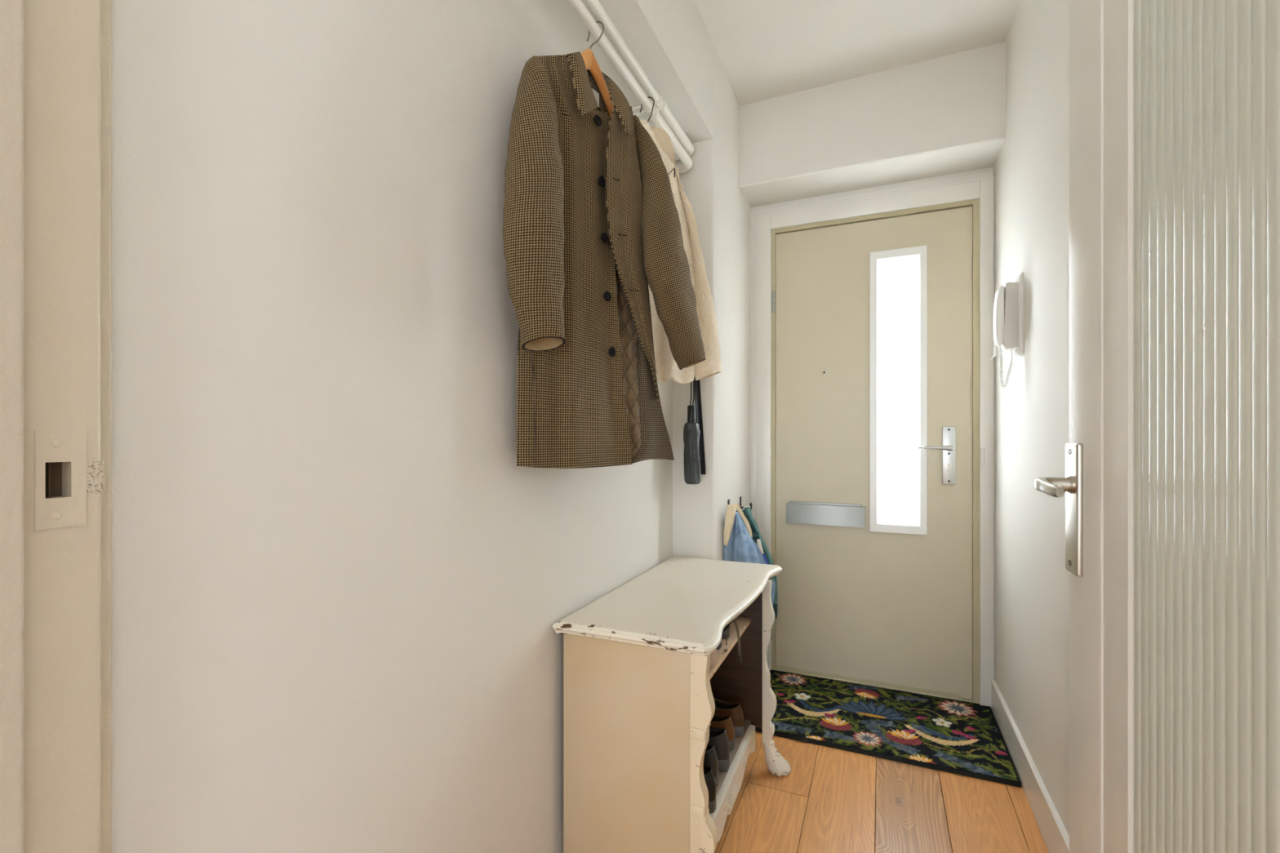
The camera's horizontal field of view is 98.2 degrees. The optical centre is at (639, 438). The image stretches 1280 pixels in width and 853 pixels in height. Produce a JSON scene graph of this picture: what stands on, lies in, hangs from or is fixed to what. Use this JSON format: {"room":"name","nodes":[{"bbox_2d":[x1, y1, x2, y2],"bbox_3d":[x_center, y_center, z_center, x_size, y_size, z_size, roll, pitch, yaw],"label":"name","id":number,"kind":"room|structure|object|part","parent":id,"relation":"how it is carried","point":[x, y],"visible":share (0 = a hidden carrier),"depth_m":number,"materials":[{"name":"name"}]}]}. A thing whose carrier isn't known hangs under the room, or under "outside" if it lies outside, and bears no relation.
{"room":"entrance hallway","nodes":[
{"label":"entrance hallway","id":0,"kind":"room"},
{"bbox_2d":[111,0,751,852],"bbox_3d":[-0.012,-0.185,1.744,0.263,2.580,2.610,0,0,24],"label":"wall","id":1,"kind":"structure","parent":0,"point":[340,586],"depth_m":0.85,"materials":[{"name":"paint"}]},
{"bbox_2d":[567,0,692,173],"bbox_3d":[-0.158,-1.009,1.361,0.112,0.044,1.594,0,0,24],"label":"pipe","id":2,"kind":"object","parent":1,"relation":"attached to","point":[578,6],"visible":0.89,"depth_m":1.56,"materials":[{"name":"white metal"}]},
{"bbox_2d":[581,21,614,118],"bbox_3d":[-0.137,-0.881,1.342,0.056,0.314,0.270,0,0,38],"label":"hanger","id":3,"kind":"object","parent":2,"relation":"hanging from","point":[590,61],"visible":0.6,"depth_m":1.35,"materials":[{"name":"brown wood"}]},
{"bbox_3d":[-0.164,-0.830,1.277,0.016,0.211,0.135,0,0,39],"label":"hanger arm","id":4,"kind":"part","parent":3,"relation":"part of","materials":[{"name":"brown wood"}]},
{"bbox_3d":[-0.080,-0.830,1.383,0.016,0.211,0.135,0,0,38],"label":"hanger arm","id":5,"kind":"part","parent":3,"relation":"part of","materials":[{"name":"brown wood"}]},
{"bbox_2d":[502,51,706,468],"bbox_3d":[-0.061,-0.422,1.338,0.138,0.981,0.705,0,0,37],"label":"overcoat","id":6,"kind":"object","parent":3,"relation":"hanging from","point":[591,220],"visible":1,"depth_m":1.27,"materials":[{"name":"brown fabric"}]},
{"bbox_3d":[-0.134,-0.402,1.279,0.337,0.941,0.049,0,0,-42],"label":"panel","id":7,"kind":"part","parent":6,"relation":"part of","materials":[{"name":"brown fabric"}]},
{"bbox_3d":[-0.088,-0.413,1.400,0.143,0.948,0.530,0,0,23],"label":"panel","id":8,"kind":"part","parent":6,"relation":"part of","materials":[{"name":"brown fabric"}]},
{"bbox_3d":[-0.007,-0.465,1.409,0.021,0.726,0.265,0,0,31],"label":"panel","id":9,"kind":"part","parent":6,"relation":"part of","materials":[{"name":"brown fabric"}]},
{"bbox_2d":[639,96,654,121],"bbox_3d":[0.002,-0.919,1.653,0.056,0.237,0.346,0,0,37],"label":"hanger","id":10,"kind":"object","parent":2,"relation":"hanging from","point":[647,96],"visible":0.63,"depth_m":1.68,"materials":[{"name":"grey metal"}]},
{"bbox_2d":[639,119,721,383],"bbox_3d":[0.104,-0.569,1.733,0.109,0.802,0.471,0,0,41],"label":"jacket","id":11,"kind":"object","parent":10,"relation":"hanging from","point":[667,368],"visible":0.43,"depth_m":1.77,"materials":[{"name":"beige fabric"}]},
{"bbox_2d":[585,0,693,160],"bbox_3d":[-0.154,-1.071,1.370,0.112,0.044,1.614,0,0,24],"label":"pipe","id":12,"kind":"object","parent":1,"relation":"attached to","point":[660,103],"visible":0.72,"depth_m":1.64,"materials":[{"name":"white metal"}]},
{"bbox_2d":[683,380,700,484],"bbox_3d":[0.186,-0.084,2.056,0.059,0.504,0.092,0,0,-17],"label":"umbrella","id":13,"kind":"object","parent":1,"relation":"hanging from","point":[691,432],"visible":0.98,"depth_m":2.02,"materials":[{"name":"black fabric"}]},
{"bbox_3d":[0.190,-0.089,2.042,0.031,0.063,0.031,0,0,23],"label":"handle","id":14,"kind":"part","parent":13,"relation":"part of","materials":[{"name":"black plastic"}]},
{"bbox_3d":[0.195,-0.227,2.073,0.016,0.218,0.070,0,0,8],"label":"wrist cord","id":15,"kind":"part","parent":13,"relation":"part of","materials":[{"name":"black fabric"}]},
{"bbox_2d":[693,377,705,474],"bbox_3d":[0.224,-0.088,2.080,0.050,0.448,0.010,0,0,24],"label":"shoehorn","id":16,"kind":"object","parent":1,"relation":"hanging from","point":[696,383],"visible":0.7,"depth_m":2.08,"materials":[{"name":"black plastic"}]},
{"bbox_2d":[739,496,751,509],"bbox_3d":[0.469,0.290,2.458,0.053,0.060,0.022,0,0,24],"label":"coat hook","id":17,"kind":"object","parent":1,"relation":"attached to","point":[750,504],"visible":0.59,"depth_m":2.46,"materials":[{"name":"grey metal"}]},
{"bbox_2d":[741,506,777,639],"bbox_3d":[0.515,0.591,2.428,0.184,0.602,0.066,0,0,-21],"label":"jacket","id":18,"kind":"object","parent":1,"relation":"attached to","point":[757,536],"visible":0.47,"depth_m":2.41,"materials":[{"name":"fabric"}]},
{"bbox_3d":[0.520,0.469,2.401,0.035,0.066,0.006,0,0,-19],"label":"white panel","id":19,"kind":"part","parent":18,"relation":"part of","materials":[{"name":"beige fabric"}]},
{"bbox_3d":[0.543,0.526,2.409,0.038,0.051,0.006,0,0,-19],"label":"blue panel","id":20,"kind":"part","parent":18,"relation":"part of","materials":[{"name":"blue fabric"}]},
{"bbox_2d":[694,0,1018,106],"bbox_3d":[0.006,-1.525,-0.112,4.500,0.100,6.000,0,0,24],"label":"ceiling","id":21,"kind":"structure","parent":0,"point":[766,49],"depth_m":2.02,"materials":[{"name":"paint"}]},
{"bbox_2d":[751,167,993,210],"bbox_3d":[1.022,-0.005,2.539,1.000,2.220,0.138,0,0,24],"label":"wall","id":22,"kind":"structure","parent":0,"point":[989,169],"depth_m":2.45,"materials":[{"name":"paint"}]},
{"bbox_2d":[772,205,972,699],"bbox_3d":[0.996,0.068,2.446,0.820,2.062,0.110,0,0,24],"label":"door","id":23,"kind":"structure","parent":22,"relation":"in","point":[873,318],"depth_m":2.44,"materials":[{"name":"beige paint"}]},
{"bbox_3d":[1.126,-0.205,2.418,0.168,1.158,0.006,0,0,23],"label":"glass pane","id":24,"kind":"part","parent":23,"relation":"part of","materials":[{"name":"white glass"}]},
{"bbox_3d":[1.231,0.041,2.317,0.138,0.026,0.060,0,0,23],"label":"lever handle","id":25,"kind":"part","parent":23,"relation":"part of","materials":[{"name":"silver metal"}]},
{"bbox_3d":[1.297,0.071,2.326,0.049,0.243,0.011,0,0,23],"label":"handle plate","id":26,"kind":"part","parent":23,"relation":"part of","materials":[{"name":"silver metal"}]},
{"bbox_2d":[750,170,995,707],"bbox_3d":[0.997,0.005,2.506,1.030,2.200,0.139,0,0,24],"label":"door frame","id":27,"kind":"structure","parent":22,"relation":"attached to","point":[977,190],"depth_m":2.35,"materials":[{"name":"paint"}]},
{"bbox_2d":[739,41,1005,207],"bbox_3d":[0.994,-1.295,2.474,1.000,0.360,0.470,0,0,24],"label":"bulkhead","id":28,"kind":"object","parent":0,"point":[944,115],"visible":0.88,"depth_m":2.25,"materials":[{"name":"paint"}]},
{"bbox_2d":[714,731,1048,852],"bbox_3d":[0.006,1.125,-0.112,4.500,0.040,6.000,0,0,24],"label":"floor","id":29,"kind":"structure","parent":0,"point":[831,800],"depth_m":1.65,"materials":[{"name":"brown wood"}]},
{"bbox_2d":[552,555,791,852],"bbox_3d":[0.166,0.775,1.639,0.462,0.660,0.844,0,0,24],"label":"base cabinet","id":30,"kind":"object","parent":29,"relation":"on","point":[640,686],"visible":1,"depth_m":1.32,"materials":[{"name":"white paint"}]},
{"bbox_3d":[-0.034,0.764,1.304,0.327,0.581,0.020,0,0,23],"label":"panel","id":31,"kind":"part","parent":30,"relation":"part of","materials":[{"name":"beige paint"}]},
{"bbox_3d":[0.140,0.744,1.221,0.055,0.539,0.034,0,0,23],"label":"corner post","id":32,"kind":"part","parent":30,"relation":"part of","materials":[{"name":"beige paint"}]},
{"bbox_2d":[703,766,718,813],"bbox_3d":[0.069,0.899,1.468,0.278,0.107,0.075,0,0,23],"label":"shoe","id":33,"kind":"object","parent":30,"relation":"on","point":[709,780],"visible":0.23,"depth_m":1.41,"materials":[{"name":"black leather"}]},
{"bbox_2d":[703,743,718,787],"bbox_3d":[0.089,0.896,1.571,0.274,0.112,0.075,0,0,24],"label":"shoe","id":34,"kind":"object","parent":30,"relation":"on","point":[710,759],"visible":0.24,"depth_m":1.51,"materials":[{"name":"grey fabric"}]},
{"bbox_2d":[709,648,716,666],"bbox_3d":[0.089,0.573,1.518,0.244,0.064,0.070,0,0,19],"label":"shoe","id":35,"kind":"object","parent":30,"relation":"on","point":[713,655],"visible":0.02,"depth_m":1.47,"materials":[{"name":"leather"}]},
{"bbox_2d":[707,727,729,771],"bbox_3d":[0.131,0.896,1.647,0.274,0.112,0.075,0,0,22],"label":"shoe","id":36,"kind":"object","parent":30,"relation":"on","point":[717,737],"visible":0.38,"depth_m":1.59,"materials":[{"name":"grey fabric"}]},
{"bbox_2d":[715,630,727,649],"bbox_3d":[0.115,0.559,1.653,0.285,0.092,0.075,0,0,26],"label":"shoe","id":37,"kind":"object","parent":30,"relation":"on","point":[718,647],"visible":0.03,"depth_m":1.60,"materials":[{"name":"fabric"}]},
{"bbox_2d":[709,712,734,751],"bbox_3d":[0.165,0.901,1.756,0.274,0.102,0.075,0,0,25],"label":"shoe","id":38,"kind":"object","parent":30,"relation":"on","point":[719,721],"visible":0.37,"depth_m":1.69,"materials":[{"name":"brown leather"}]},
{"bbox_2d":[713,697,743,737],"bbox_3d":[0.205,0.901,1.828,0.274,0.102,0.075,0,0,21],"label":"shoe","id":39,"kind":"object","parent":30,"relation":"on","point":[733,708],"visible":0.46,"depth_m":1.77,"materials":[{"name":"brown leather"}]},
{"bbox_2d":[709,616,751,679],"bbox_3d":[0.102,0.614,1.622,0.303,0.015,0.673,0,0,23],"label":"shelf","id":40,"kind":"object","parent":30,"relation":"attached to","point":[743,622],"depth_m":1.67,"materials":[{"name":"paint"}]},
{"bbox_2d":[721,620,741,662],"bbox_3d":[0.158,0.602,1.728,0.304,0.177,0.079,0,0,20],"label":"shoe","id":41,"kind":"object","parent":30,"relation":"on","point":[723,636],"visible":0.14,"depth_m":1.68,"materials":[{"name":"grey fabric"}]},
{"bbox_3d":[0.253,0.725,1.931,0.353,0.501,0.014,0,0,23],"label":"panel","id":42,"kind":"part","parent":30,"relation":"part of","materials":[{"name":"brown wood"}]},
{"bbox_3d":[0.431,0.744,1.844,0.043,0.539,0.030,0,0,23],"label":"corner post","id":43,"kind":"part","parent":30,"relation":"part of","materials":[{"name":"white paint"}]},
{"bbox_2d":[772,667,973,702],"bbox_3d":[1.024,1.096,2.480,0.840,0.018,0.074,0,0,24],"label":"threshold","id":44,"kind":"object","parent":29,"relation":"on","point":[775,669],"visible":0.29,"depth_m":2.43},
{"bbox_2d":[755,670,1021,787],"bbox_3d":[0.880,1.097,2.196,0.952,0.016,0.555,0,0,24],"label":"doormat","id":45,"kind":"object","parent":29,"relation":"on","point":[958,737],"visible":0.86,"depth_m":2.10,"materials":[{"name":"black"}]},
{"bbox_2d":[993,0,1069,836],"bbox_3d":[1.074,-0.185,1.278,0.100,2.580,2.600,0,0,24],"label":"wall","id":46,"kind":"structure","parent":0,"point":[1031,168],"depth_m":1.67,"materials":[{"name":"paint"}]},
{"bbox_2d":[990,271,1023,387],"bbox_3d":[1.229,-0.354,1.860,0.081,0.374,0.095,0,0,24],"label":"phone","id":47,"kind":"object","parent":46,"relation":"attached to","point":[1008,304],"visible":1,"depth_m":1.83,"materials":[{"name":"white plastic"}]},
{"bbox_3d":[1.215,-0.241,1.838,0.040,0.148,0.013,0,0,23],"label":"coiled cord","id":48,"kind":"part","parent":47,"relation":"part of","materials":[{"name":"white plastic"}]},
{"bbox_3d":[1.260,-0.408,1.846,0.014,0.266,0.095,0,0,23],"label":"wall plate","id":49,"kind":"part","parent":47,"relation":"part of","materials":[{"name":"white plastic"}]},
{"bbox_2d":[991,679,1069,852],"bbox_3d":[0.995,1.043,1.238,0.016,0.124,2.224,0,0,24],"label":"baseboard","id":50,"kind":"structure","parent":46,"relation":"attached to","point":[1055,835],"depth_m":1.66,"materials":[{"name":"paint"}]},
{"bbox_2d":[1034,0,1279,852],"bbox_3d":[0.651,0.070,0.656,0.110,2.050,0.925,0,0,21],"label":"door","id":51,"kind":"structure","parent":46,"relation":"in","point":[1171,484],"depth_m":0.75,"materials":[{"name":"paint"}]},
{"bbox_3d":[0.763,0.087,1.008,0.063,0.033,0.129,0,0,23],"label":"lever handle","id":52,"kind":"part","parent":51,"relation":"part of","materials":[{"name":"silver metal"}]},
{"bbox_3d":[0.817,0.132,1.042,0.011,0.245,0.064,0,0,22],"label":"handle plate","id":53,"kind":"part","parent":51,"relation":"part of","materials":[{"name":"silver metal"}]},
{"bbox_3d":[0.662,-0.010,0.591,0.009,1.630,0.573,0,0,21],"label":"glass panel","id":54,"kind":"part","parent":51,"relation":"part of","materials":[{"name":"glass"}]},
{"bbox_3d":[0.110,-0.185,0.128,4.500,2.580,0.202,0,0,23],"label":"wall","id":55,"kind":"structure","parent":0,"visible":0},
{"bbox_2d":[0,0,24,852],"bbox_3d":[-0.605,0.005,0.421,0.074,2.200,0.170,0,0,24],"label":"door stop","id":56,"kind":"object","parent":55,"relation":"attached to","point":[11,11],"visible":1,"depth_m":0.48,"materials":[{"name":"paint"}]},
{"bbox_2d":[24,0,111,852],"bbox_3d":[-0.561,0.005,0.536,0.063,2.200,0.075,0,0,24],"label":"door frame","id":57,"kind":"structure","parent":55,"relation":"attached to","point":[68,42],"depth_m":0.52,"materials":[{"name":"paint"}]},
{"bbox_3d":[-0.538,0.038,0.515,0.003,0.090,0.035,0,0,23],"label":"plate","id":58,"kind":"part","parent":57,"relation":"part of","materials":[{"name":"paint"}]},
{"bbox_3d":[0.386,0.281,2.266,0.053,0.060,0.022,0,0,23],"label":"coat hook","id":59,"kind":"object","parent":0,"visible":0},
{"bbox_2d":[723,503,775,606],"bbox_3d":[0.441,0.506,2.225,0.263,0.499,0.082,0,0,-21],"label":"denim jacket","id":60,"kind":"object","parent":59,"relation":"hanging from","point":[739,544],"visible":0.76,"depth_m":2.18,"materials":[{"name":"blue fabric"}]}
]}

